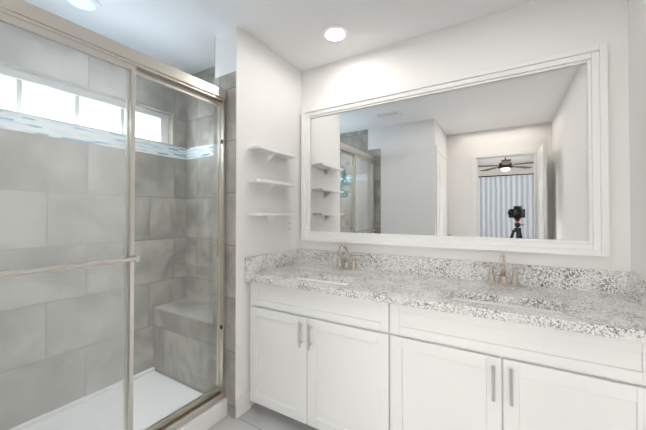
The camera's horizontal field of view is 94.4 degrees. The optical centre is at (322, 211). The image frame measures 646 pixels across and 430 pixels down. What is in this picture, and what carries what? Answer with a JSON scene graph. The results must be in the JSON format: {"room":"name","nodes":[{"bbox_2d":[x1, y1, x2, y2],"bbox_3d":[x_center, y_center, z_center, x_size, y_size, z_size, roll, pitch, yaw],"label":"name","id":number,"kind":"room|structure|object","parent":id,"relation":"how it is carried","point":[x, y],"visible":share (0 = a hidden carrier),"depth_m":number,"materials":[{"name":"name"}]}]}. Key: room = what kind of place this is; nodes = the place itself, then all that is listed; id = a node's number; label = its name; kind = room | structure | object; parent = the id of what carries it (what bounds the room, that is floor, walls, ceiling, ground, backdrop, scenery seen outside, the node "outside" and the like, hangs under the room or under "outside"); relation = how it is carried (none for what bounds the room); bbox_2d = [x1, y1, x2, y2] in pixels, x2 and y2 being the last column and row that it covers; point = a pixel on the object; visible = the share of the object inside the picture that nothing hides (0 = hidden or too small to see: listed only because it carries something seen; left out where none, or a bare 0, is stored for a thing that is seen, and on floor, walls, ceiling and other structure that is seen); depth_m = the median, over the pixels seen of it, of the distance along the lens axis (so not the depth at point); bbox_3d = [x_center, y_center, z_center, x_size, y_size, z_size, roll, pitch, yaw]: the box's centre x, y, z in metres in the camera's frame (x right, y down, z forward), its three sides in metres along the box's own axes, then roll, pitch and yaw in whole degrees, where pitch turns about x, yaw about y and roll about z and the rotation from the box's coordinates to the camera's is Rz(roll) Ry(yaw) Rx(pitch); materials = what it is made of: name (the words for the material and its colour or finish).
{"room":"bathroom","nodes":[
{"label":"bathroom","id":0,"kind":"room"},
{"bbox_2d":[215,26,300,405],"bbox_3d":[-0.745,0.065,2.394,0.900,2.440,0.700,0,-1,31],"label":"wall","id":1,"kind":"structure","parent":0,"point":[268,98],"depth_m":2.04,"materials":[{"name":"white paint"}]},
{"bbox_2d":[235,391,250,418],"bbox_3d":[-0.211,1.208,0.513,1.950,0.110,2.180,0,-1,31],"label":"baseboard","id":2,"kind":"structure","parent":1,"relation":"attached to","point":[243,404],"depth_m":1.88,"materials":[{"name":"white wood"}]},
{"bbox_2d":[248,213,297,223],"bbox_3d":[-0.340,0.051,2.094,0.101,0.078,0.413,0,-1,31],"label":"shelf","id":3,"kind":"object","parent":1,"relation":"attached to","point":[270,216],"visible":1,"depth_m":2.03,"materials":[{"name":"white wood"}]},
{"bbox_2d":[248,179,297,193],"bbox_3d":[-0.340,-0.164,2.097,0.101,0.078,0.413,0,-1,31],"label":"shelf","id":4,"kind":"object","parent":1,"relation":"attached to","point":[270,184],"visible":1,"depth_m":2.06,"materials":[{"name":"white wood"}]},
{"bbox_2d":[248,145,297,162],"bbox_3d":[-0.340,-0.379,2.099,0.101,0.078,0.413,0,-1,31],"label":"shelf","id":5,"kind":"object","parent":1,"relation":"attached to","point":[270,152],"visible":1,"depth_m":2.08,"materials":[{"name":"white wood"}]},
{"bbox_2d":[286,219,291,233],"bbox_3d":[-0.259,0.115,2.318,0.007,0.115,0.070,0,-1,31],"label":"electrical outlet plate","id":6,"kind":"object","parent":1,"relation":"attached to","point":[288,226],"visible":1,"depth_m":2.30,"materials":[{"name":"white plastic"}]},
{"bbox_2d":[207,403,318,429],"bbox_3d":[-0.556,1.294,-1.069,5.200,0.100,6.600,0,-1,31],"label":"floor","id":7,"kind":"structure","parent":0,"point":[255,416],"depth_m":1.81,"materials":[{"name":"tile"}]},
{"bbox_2d":[10,367,226,429],"bbox_3d":[-1.256,1.222,1.593,0.830,0.107,1.164,0,-1,31],"label":"pan","id":8,"kind":"object","parent":7,"relation":"on","point":[211,416],"visible":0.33,"depth_m":1.85,"materials":[{"name":"white ceramic"}]},
{"bbox_2d":[0,0,225,429],"bbox_3d":[-0.926,0.196,1.405,0.110,1.940,1.162,0,-1,31],"label":"shower door frame","id":9,"kind":"object","parent":8,"relation":"on","point":[32,19],"visible":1,"depth_m":1.29,"materials":[{"name":"silver"}]},
{"bbox_2d":[153,299,212,393],"bbox_3d":[-0.947,1.011,2.242,0.688,0.545,0.278,0,-1,31],"label":"bench","id":10,"kind":"object","parent":8,"relation":"on","point":[187,326],"depth_m":2.13,"materials":[{"name":"grey tile"}]},
{"bbox_2d":[244,272,645,429],"bbox_3d":[0.490,0.861,1.672,1.942,0.832,0.630,0,-1,31],"label":"bathroom vanity","id":11,"kind":"object","parent":7,"relation":"on","point":[340,339],"depth_m":1.38,"materials":[{"name":"white wood"}]},
{"bbox_2d":[244,264,645,339],"bbox_3d":[0.491,0.426,1.679,1.946,0.038,0.630,0,-1,31],"label":"countertop","id":12,"kind":"structure","parent":11,"relation":"on","point":[606,313],"depth_m":1.43,"materials":[{"name":"grey stone"}]},
{"bbox_2d":[296,276,351,283],"bbox_3d":[-0.017,0.513,1.834,0.480,0.156,0.240,0,-1,31],"label":"sink","id":13,"kind":"object","parent":12,"relation":"in","point":[297,277],"depth_m":1.91,"materials":[{"name":"white ceramic"}]},
{"bbox_2d":[328,244,355,271],"bbox_3d":[0.146,0.322,2.104,0.290,0.180,0.147,0,-1,31],"label":"faucet","id":14,"kind":"object","parent":12,"relation":"on","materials":[{"name":"silver metal"}]},
{"bbox_2d":[476,254,535,287],"bbox_3d":[0.968,0.316,1.609,0.290,0.180,0.144,0,-1,31],"label":"faucet","id":15,"kind":"object","parent":12,"relation":"on","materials":[{"name":"silver metal"}]},
{"bbox_2d":[452,296,563,311],"bbox_3d":[0.809,0.507,1.345,0.480,0.156,0.234,0,-1,31],"label":"sink","id":16,"kind":"object","parent":12,"relation":"in","point":[511,303],"depth_m":1.41,"materials":[{"name":"white ceramic"}]},
{"bbox_2d":[244,249,299,275],"bbox_3d":[-0.338,0.358,2.170,0.020,0.110,0.608,0,-1,31],"label":"backsplash","id":17,"kind":"structure","parent":0,"relation":"attached to","point":[265,263],"depth_m":2.09,"materials":[{"name":"grey stone"}]},
{"bbox_2d":[24,0,535,74],"bbox_3d":[-0.556,-1.246,-1.038,5.200,0.100,6.600,0,-1,31],"label":"ceiling","id":18,"kind":"structure","parent":0,"point":[179,34],"depth_m":1.84,"materials":[{"name":"white paint"}]},
{"bbox_2d":[63,0,101,13],"bbox_3d":[-1.340,-1.159,1.659,0.184,0.008,0.184,0,-1,31],"label":"recessed light","id":19,"kind":"object","parent":18,"relation":"in","point":[91,6],"visible":1,"depth_m":1.68,"materials":[{"name":"white plastic"}]},
{"bbox_2d":[321,25,348,42],"bbox_3d":[0.080,-1.155,1.955,0.184,0.008,0.184,0,-1,31],"label":"recessed light","id":20,"kind":"object","parent":18,"relation":"in","point":[335,33],"visible":1,"depth_m":1.94,"materials":[{"name":"white plastic"}]},
{"bbox_2d":[301,0,630,271],"bbox_3d":[0.265,0.063,2.226,3.100,2.440,0.140,0,-1,31],"label":"wall","id":21,"kind":"structure","parent":0,"point":[513,157],"depth_m":1.77,"materials":[{"name":"white paint"}]},
{"bbox_2d":[300,249,623,295],"bbox_3d":[0.649,0.355,1.940,1.946,0.110,0.022,0,-1,31],"label":"backsplash","id":22,"kind":"structure","parent":21,"relation":"attached to","point":[584,280],"depth_m":1.77,"materials":[{"name":"grey stone"}]},
{"bbox_2d":[628,0,645,278],"bbox_3d":[0.790,0.039,0.200,0.100,2.440,2.860,0,-1,31],"label":"wall","id":23,"kind":"structure","parent":0,"point":[637,69],"depth_m":1.36,"materials":[{"name":"white paint"}]},
{"bbox_2d":[624,272,645,307],"bbox_3d":[1.316,0.346,1.184,0.020,0.110,0.582,0,-1,31],"label":"backsplash","id":24,"kind":"structure","parent":23,"relation":"attached to","point":[634,286],"depth_m":1.34,"materials":[{"name":"grey stone"}]},
{"bbox_3d":[-1.525,0.062,2.121,0.150,2.440,1.976,0,-1,31],"label":"wall","id":25,"kind":"structure","parent":0,"visible":0},
{"bbox_2d":[0,66,168,143],"bbox_3d":[-1.623,-0.677,1.972,0.045,0.257,1.233,0,-1,31],"label":"transom","id":26,"kind":"object","parent":25,"relation":"in","point":[161,121],"depth_m":1.98,"materials":[{"name":"clear glass"}]},
{"bbox_2d":[0,21,183,429],"bbox_3d":[-1.580,0.060,1.962,0.091,2.440,1.446,0,-1,31],"label":"tiled wall","id":27,"kind":"structure","parent":25,"relation":"attached to","point":[143,182],"depth_m":1.94,"materials":[{"name":"grey tile"}]},
{"bbox_2d":[180,66,236,392],"bbox_3d":[-0.866,0.065,2.353,0.665,2.440,0.036,0,-1,31],"label":"tiled wall","id":28,"kind":"structure","parent":25,"relation":"attached to","point":[227,82],"depth_m":2.39,"materials":[{"name":"grey tile"}]},
{"bbox_2d":[0,110,213,159],"bbox_3d":[-1.240,-0.496,1.762,0.704,0.098,1.434,0,-1,31],"label":"tile band","id":29,"kind":"object","parent":28,"relation":"attached to","point":[149,149],"depth_m":2.06,"materials":[{"name":"tile"}]},
{"label":"outside","id":30,"kind":"structure","parent":0,"visible":0},
{"bbox_2d":[0,77,157,140],"bbox_3d":[-1.921,-0.718,2.123,0.020,1.400,2.400,0,-1,31],"label":"sky","id":31,"kind":"structure","parent":30,"point":[147,127],"depth_m":2.22,"materials":[{"name":"white"}]}
]}

